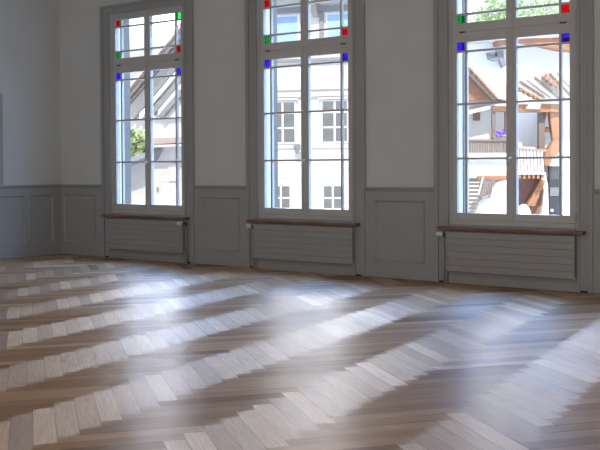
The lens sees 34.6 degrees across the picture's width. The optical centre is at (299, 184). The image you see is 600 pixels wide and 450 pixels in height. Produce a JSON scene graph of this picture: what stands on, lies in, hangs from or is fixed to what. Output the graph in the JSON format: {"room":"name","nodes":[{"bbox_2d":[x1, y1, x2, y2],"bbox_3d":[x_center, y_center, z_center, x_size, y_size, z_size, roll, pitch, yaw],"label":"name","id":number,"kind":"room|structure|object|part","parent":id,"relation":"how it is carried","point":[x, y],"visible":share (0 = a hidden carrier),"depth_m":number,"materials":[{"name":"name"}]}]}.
{"room":"empty room","nodes":[
{"label":"empty room","id":0,"kind":"room"},
{"bbox_2d":[0,0,60,185],"bbox_3d":[-7.263,-0.387,7.488,0.400,5.650,13.300,0,1,36],"label":"wall","id":1,"kind":"structure","parent":0,"point":[29,29],"depth_m":12.33,"materials":[{"name":"paint"}]},
{"bbox_2d":[0,94,3,184],"bbox_3d":[-4.059,-0.549,11.472,0.035,1.135,1.220,0,1,36],"label":"trim","id":2,"kind":"structure","parent":1,"relation":"attached to","point":[1,100],"depth_m":11.94,"materials":[{"name":"grey paint"}]},
{"bbox_2d":[0,184,61,259],"bbox_3d":[-6.958,0.576,7.535,0.047,0.920,12.900,0,1,36],"label":"wainscoting","id":3,"kind":"structure","parent":1,"relation":"attached to","point":[30,215],"depth_m":12.31,"materials":[{"name":"grey paint"}]},
{"bbox_2d":[0,254,599,449],"bbox_3d":[-1.331,1.083,3.341,14.090,0.003,13.000,0,1,36],"label":"floor","id":4,"kind":"structure","parent":0,"point":[97,353],"depth_m":5.62,"materials":[{"name":"brown wood"}]},
{"bbox_2d":[106,217,186,263],"bbox_3d":[-1.889,0.672,11.713,1.353,0.508,0.142,0,1,36],"label":"radiator","id":5,"kind":"object","parent":4,"relation":"on","point":[167,236],"visible":1,"depth_m":11.68,"materials":[{"name":"metal"}]},
{"bbox_2d":[246,223,353,268],"bbox_3d":[-0.014,0.686,10.374,1.430,0.508,0.074,0,1,36],"label":"radiator","id":6,"kind":"object","parent":4,"relation":"on","point":[302,243],"visible":1,"depth_m":10.29,"materials":[{"name":"metal"}]},
{"bbox_2d":[436,231,575,282],"bbox_3d":[1.895,0.702,8.970,1.389,0.508,0.074,0,1,36],"label":"radiator","id":7,"kind":"object","parent":4,"relation":"on","point":[527,255],"visible":1,"depth_m":8.89,"materials":[{"name":"metal"}]},
{"bbox_2d":[59,0,599,223],"bbox_3d":[2.557,-0.468,8.690,14.790,5.650,0.280,0,1,36],"label":"wall","id":8,"kind":"structure","parent":0,"point":[398,33],"depth_m":10.91,"materials":[{"name":"paint"}]},
{"bbox_2d":[61,184,101,256],"bbox_3d":[-2.832,0.457,12.476,0.794,0.920,0.047,0,1,36],"label":"trim","id":9,"kind":"structure","parent":8,"relation":"attached to","point":[81,222],"depth_m":12.49,"materials":[{"name":"grey paint"}]},
{"bbox_2d":[99,0,194,263],"bbox_3d":[-1.801,-0.662,11.866,1.574,3.170,0.445,0,1,36],"label":"window","id":10,"kind":"structure","parent":8,"relation":"in","point":[115,110],"depth_m":11.80,"materials":[{"name":"grey paint"}]},
{"bbox_3d":[-2.209,-0.918,12.284,0.024,2.390,0.105,0,1,36],"label":"shutter rail","id":11,"kind":"part","parent":10,"relation":"part of","materials":[{"name":"metal"}]},
{"bbox_3d":[-2.101,-1.802,11.963,0.609,0.615,0.052,0,1,36],"label":"transom sash","id":12,"kind":"part","parent":10,"relation":"part of","materials":[{"name":"glass"}]},
{"bbox_3d":[-2.094,-0.590,11.986,0.609,1.799,0.052,0,1,36],"label":"casement sash","id":13,"kind":"part","parent":10,"relation":"part of","materials":[{"name":"paint"}]},
{"bbox_3d":[-1.896,0.393,11.749,1.444,0.033,0.105,0,1,36],"label":"sill","id":14,"kind":"part","parent":10,"relation":"part of","materials":[{"name":"brown wood"}]},
{"bbox_3d":[-1.845,-0.883,11.804,1.274,2.504,0.077,0,1,36],"label":"frame","id":15,"kind":"part","parent":10,"relation":"part of","materials":[{"name":"paint"}]},
{"bbox_3d":[-1.607,-1.798,11.600,0.609,0.615,0.052,0,1,36],"label":"transom sash","id":16,"kind":"part","parent":10,"relation":"part of","materials":[{"name":"glass"}]},
{"bbox_3d":[-1.600,-0.586,11.623,0.609,1.799,0.052,0,1,36],"label":"casement sash","id":17,"kind":"part","parent":10,"relation":"part of","materials":[{"name":"paint"}]},
{"bbox_2d":[192,185,245,266],"bbox_3d":[-0.921,0.473,11.069,0.802,0.920,0.047,0,1,36],"label":"wainscoting","id":18,"kind":"structure","parent":8,"relation":"attached to","point":[219,211],"depth_m":11.09,"materials":[{"name":"grey paint"}]},
{"bbox_2d":[244,0,365,276],"bbox_3d":[0.112,-0.647,10.457,1.574,3.170,0.445,0,1,36],"label":"window","id":19,"kind":"structure","parent":8,"relation":"in","point":[261,112],"depth_m":10.38,"materials":[{"name":"grey paint"}]},
{"bbox_3d":[-0.353,-1.999,10.677,0.092,0.086,0.004,0,1,36],"label":"corner pane","id":20,"kind":"part","parent":19,"relation":"part of","materials":[{"name":"red glass"}]},
{"bbox_3d":[-0.351,-1.607,10.684,0.092,0.086,0.004,0,1,36],"label":"corner pane","id":21,"kind":"part","parent":19,"relation":"part of","materials":[{"name":"green glass"}]},
{"bbox_3d":[-0.349,-1.338,10.690,0.092,0.088,0.004,0,1,36],"label":"corner pane","id":22,"kind":"part","parent":19,"relation":"part of","materials":[{"name":"blue glass"}]},
{"bbox_3d":[-0.295,-0.903,10.876,0.024,2.390,0.105,0,1,36],"label":"shutter rail","id":23,"kind":"part","parent":19,"relation":"part of","materials":[{"name":"paint"}]},
{"bbox_3d":[-0.187,-1.787,10.555,0.609,0.615,0.052,0,1,36],"label":"transom sash","id":24,"kind":"part","parent":19,"relation":"part of","materials":[{"name":"glass"}]},
{"bbox_3d":[-0.180,-0.574,10.578,0.609,1.799,0.052,0,1,36],"label":"casement sash","id":25,"kind":"part","parent":19,"relation":"part of","materials":[{"name":"paint"}]},
{"bbox_3d":[0.018,0.408,10.340,1.444,0.033,0.105,0,1,36],"label":"sill","id":26,"kind":"part","parent":19,"relation":"part of","materials":[{"name":"brown wood"}]},
{"bbox_3d":[0.069,-0.868,10.396,1.274,2.504,0.077,0,1,36],"label":"frame","id":27,"kind":"part","parent":19,"relation":"part of","materials":[{"name":"paint"}]},
{"bbox_3d":[0.306,-1.783,10.191,0.609,0.615,0.052,0,1,36],"label":"transom sash","id":28,"kind":"part","parent":19,"relation":"part of","materials":[{"name":"glass"}]},
{"bbox_3d":[0.314,-0.570,10.214,0.609,1.799,0.052,0,1,36],"label":"casement sash","id":29,"kind":"part","parent":19,"relation":"part of","materials":[{"name":"paint"}]},
{"bbox_3d":[0.477,-1.600,10.075,0.092,0.086,0.004,0,1,36],"label":"corner pane","id":30,"kind":"part","parent":19,"relation":"part of","materials":[{"name":"red glass"}]},
{"bbox_3d":[0.479,-1.331,10.080,0.092,0.088,0.004,0,1,36],"label":"corner pane","id":31,"kind":"part","parent":19,"relation":"part of","materials":[{"name":"blue glass"}]},
{"bbox_2d":[364,187,433,280],"bbox_3d":[0.993,0.488,9.661,0.802,0.920,0.047,0,1,36],"label":"wainscoting","id":32,"kind":"structure","parent":8,"relation":"attached to","point":[399,221],"depth_m":9.67,"materials":[{"name":"grey paint"}]},
{"bbox_2d":[433,0,593,293],"bbox_3d":[2.026,-0.632,9.049,1.574,3.170,0.445,0,1,36],"label":"window","id":33,"kind":"structure","parent":8,"relation":"in","point":[574,22],"depth_m":8.95,"materials":[{"name":"grey paint"}]},
{"bbox_3d":[1.563,-1.592,9.276,0.092,0.086,0.004,0,1,36],"label":"corner pane","id":34,"kind":"part","parent":33,"relation":"part of","materials":[{"name":"green glass"}]},
{"bbox_3d":[1.565,-1.323,9.281,0.092,0.088,0.004,0,1,36],"label":"corner pane","id":35,"kind":"part","parent":33,"relation":"part of","materials":[{"name":"blue glass"}]},
{"bbox_3d":[1.618,-0.887,9.467,0.024,2.390,0.105,0,1,36],"label":"shutter rail","id":36,"kind":"part","parent":33,"relation":"part of","materials":[{"name":"paint"}]},
{"bbox_3d":[1.734,-0.559,9.169,0.609,1.799,0.052,0,1,36],"label":"casement sash","id":37,"kind":"part","parent":33,"relation":"part of","materials":[{"name":"paint"}]},
{"bbox_3d":[1.726,-1.772,9.146,0.609,0.615,0.052,0,1,36],"label":"transom sash","id":38,"kind":"part","parent":33,"relation":"part of","materials":[{"name":"glass"}]},
{"bbox_3d":[1.932,0.424,8.932,1.444,0.033,0.105,0,1,36],"label":"sill","id":39,"kind":"part","parent":33,"relation":"part of","materials":[{"name":"brown wood"}]},
{"bbox_3d":[1.983,-0.853,8.987,1.274,2.504,0.077,0,1,36],"label":"frame","id":40,"kind":"part","parent":33,"relation":"part of","materials":[{"name":"paint"}]},
{"bbox_3d":[2.220,-1.768,8.783,0.609,0.615,0.052,0,1,36],"label":"transom sash","id":41,"kind":"part","parent":33,"relation":"part of","materials":[{"name":"glass"}]},
{"bbox_3d":[2.228,-0.555,8.806,0.609,1.799,0.052,0,1,36],"label":"casement sash","id":42,"kind":"part","parent":33,"relation":"part of","materials":[{"name":"paint"}]},
{"bbox_3d":[2.391,-1.585,8.667,0.092,0.086,0.004,0,1,36],"label":"corner pane","id":43,"kind":"part","parent":33,"relation":"part of","materials":[{"name":"red glass"}]},
{"bbox_3d":[2.392,-1.316,8.672,0.092,0.088,0.004,0,1,36],"label":"corner pane","id":44,"kind":"part","parent":33,"relation":"part of","materials":[{"name":"blue glass"}]},
{"bbox_2d":[592,189,599,293],"bbox_3d":[2.906,0.503,8.252,0.802,0.920,0.047,0,1,36],"label":"trim","id":45,"kind":"structure","parent":8,"relation":"attached to","point":[596,192],"depth_m":8.47,"materials":[{"name":"grey paint"}]},
{"label":"outside","id":46,"kind":"structure","parent":0,"visible":0},
{"bbox_3d":[17.540,1.278,66.022,130.000,0.200,109.700,0,1,36],"label":"ground","id":47,"kind":"structure","parent":46,"visible":0},
{"bbox_2d":[131,128,144,156],"bbox_3d":[-5.640,-0.006,33.197,1.387,3.899,1.367,0,1,36],"label":"tree","id":48,"kind":"object","parent":47,"relation":"on","point":[137,136],"visible":0.37,"depth_m":32.76,"materials":[{"name":"green plant"}]},
{"bbox_2d":[130,24,180,137],"bbox_3d":[-4.383,-2.759,37.711,3.448,7.679,6.850,0,1,13],"label":"gabled house","id":49,"kind":"structure","parent":47,"relation":"on","point":[163,88],"depth_m":35.12,"materials":[{"name":"tile"}]},
{"bbox_2d":[131,137,181,204],"bbox_3d":[-3.538,-0.152,28.722,2.818,2.393,4.757,0,1,13],"label":"outbuilding","id":50,"kind":"structure","parent":47,"relation":"on","point":[164,148],"depth_m":26.90,"materials":[{"name":"paint"}]},
{"bbox_2d":[277,0,348,209],"bbox_3d":[1.196,-3.917,37.344,7.420,11.473,8.900,0,1,15],"label":"house","id":51,"kind":"structure","parent":47,"relation":"on","point":[325,79],"depth_m":33.86,"materials":[{"name":"grey stone"}]},
{"bbox_3d":[-0.679,0.437,34.209,0.646,0.766,0.008,0,1,15],"label":"pane","id":52,"kind":"part","parent":51,"relation":"part of","materials":[{"name":"grey glass"}]},
{"bbox_3d":[-0.618,-2.204,34.138,0.877,1.392,0.008,0,1,15],"label":"pane","id":53,"kind":"part","parent":51,"relation":"part of","materials":[{"name":"grey glass"}]},
{"bbox_3d":[-0.483,-5.498,34.033,0.810,0.864,0.008,0,1,15],"label":"pane","id":54,"kind":"part","parent":51,"relation":"part of","materials":[{"name":"blue glass"}]},
{"bbox_3d":[0.238,-3.235,33.856,6.519,0.299,0.160,0,1,15],"label":"cornice","id":55,"kind":"part","parent":51,"relation":"part of","materials":[{"name":"white paint"}]},
{"bbox_3d":[1.148,0.436,33.707,0.646,0.766,0.008,0,1,15],"label":"pane","id":56,"kind":"part","parent":51,"relation":"part of","materials":[{"name":"grey glass"}]},
{"bbox_3d":[1.209,-2.205,33.636,0.877,1.392,0.008,0,1,15],"label":"pane","id":57,"kind":"part","parent":51,"relation":"part of","materials":[{"name":"grey glass"}]},
{"bbox_3d":[1.344,-5.499,33.531,0.810,0.864,0.008,0,1,15],"label":"pane","id":58,"kind":"part","parent":51,"relation":"part of","materials":[{"name":"blue glass"}]},
{"bbox_2d":[469,0,533,21],"bbox_3d":[14.329,-6.082,67.877,5.311,14.492,5.113,0,1,36],"label":"tree","id":59,"kind":"object","parent":47,"relation":"on","point":[485,17],"visible":0.16,"depth_m":67.32,"materials":[{"name":"green plant"}]},
{"bbox_2d":[468,34,569,206],"bbox_3d":[13.216,-2.844,56.374,11.649,11.824,7.200,0,1,-4],"label":"house","id":60,"kind":"structure","parent":47,"relation":"on","point":[533,60],"depth_m":53.78,"materials":[{"name":"paint"}]},
{"bbox_2d":[469,57,569,214],"bbox_3d":[9.009,-2.319,41.050,7.362,7.867,9.040,0,1,0],"label":"building","id":61,"kind":"structure","parent":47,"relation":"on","point":[538,122],"depth_m":39.60,"materials":[{"name":"paint"}]},
{"bbox_3d":[7.095,0.272,38.130,0.358,1.145,0.100,0,1,0],"label":"stair handrail","id":62,"kind":"part","parent":61,"relation":"part of","materials":[{"name":"white wood"}]},
{"bbox_3d":[7.023,-1.787,38.872,2.774,0.076,0.200,0,1,0],"label":"balcony rail","id":63,"kind":"part","parent":61,"relation":"part of","materials":[{"name":"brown wood"}]},
{"bbox_3d":[7.947,-2.506,39.598,0.135,1.432,0.250,0,1,0],"label":"post","id":64,"kind":"part","parent":61,"relation":"part of","materials":[{"name":"brown wood"}]},
{"bbox_2d":[492,129,505,138],"bbox_3d":[8.068,-2.034,38.860,0.637,0.413,0.290,0,1,0],"label":"flower box","id":65,"kind":"object","parent":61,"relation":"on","point":[499,135],"visible":0.96,"depth_m":38.77,"materials":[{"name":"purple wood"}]},
{"bbox_3d":[8.489,-2.505,39.594,0.147,1.432,0.250,0,1,0],"label":"post","id":66,"kind":"part","parent":61,"relation":"part of","materials":[{"name":"brown wood"}]},
{"bbox_3d":[9.228,-1.421,38.835,1.405,0.193,0.200,0,1,0],"label":"balcony rail","id":67,"kind":"part","parent":61,"relation":"part of","materials":[{"name":"wood"}]},
{"bbox_3d":[10.065,-2.252,40.215,0.249,1.620,0.300,0,1,0],"label":"post","id":68,"kind":"part","parent":61,"relation":"part of","materials":[{"name":"brown wood"}]},
{"bbox_3d":[10.473,0.240,39.809,0.419,2.018,0.300,0,1,0],"label":"door","id":69,"kind":"part","parent":61,"relation":"part of","materials":[{"name":"paint"}]},
{"bbox_3d":[10.572,-2.469,40.057,0.537,1.409,0.400,0,1,0],"label":"plank panel","id":70,"kind":"part","parent":61,"relation":"part of","materials":[{"name":"brown wood"}]},
{"bbox_3d":[10.464,0.293,39.636,0.353,0.350,0.050,0,1,0],"label":"door pane","id":71,"kind":"part","parent":61,"relation":"part of","materials":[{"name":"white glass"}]},
{"bbox_2d":[519,204,530,213],"bbox_3d":[8.825,1.262,38.041,0.568,0.991,0.713,0,1,36],"label":"stone","id":72,"kind":"object","parent":47,"relation":"on","point":[523,208],"visible":0.29,"depth_m":37.81,"materials":[{"name":"white stone"}]},
{"bbox_2d":[499,0,569,15],"bbox_3d":[19.423,-7.623,78.876,7.467,17.098,7.680,0,1,36],"label":"tree","id":73,"kind":"object","parent":47,"relation":"on","point":[535,2],"visible":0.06,"depth_m":77.81,"materials":[{"name":"green plant"}]}
]}

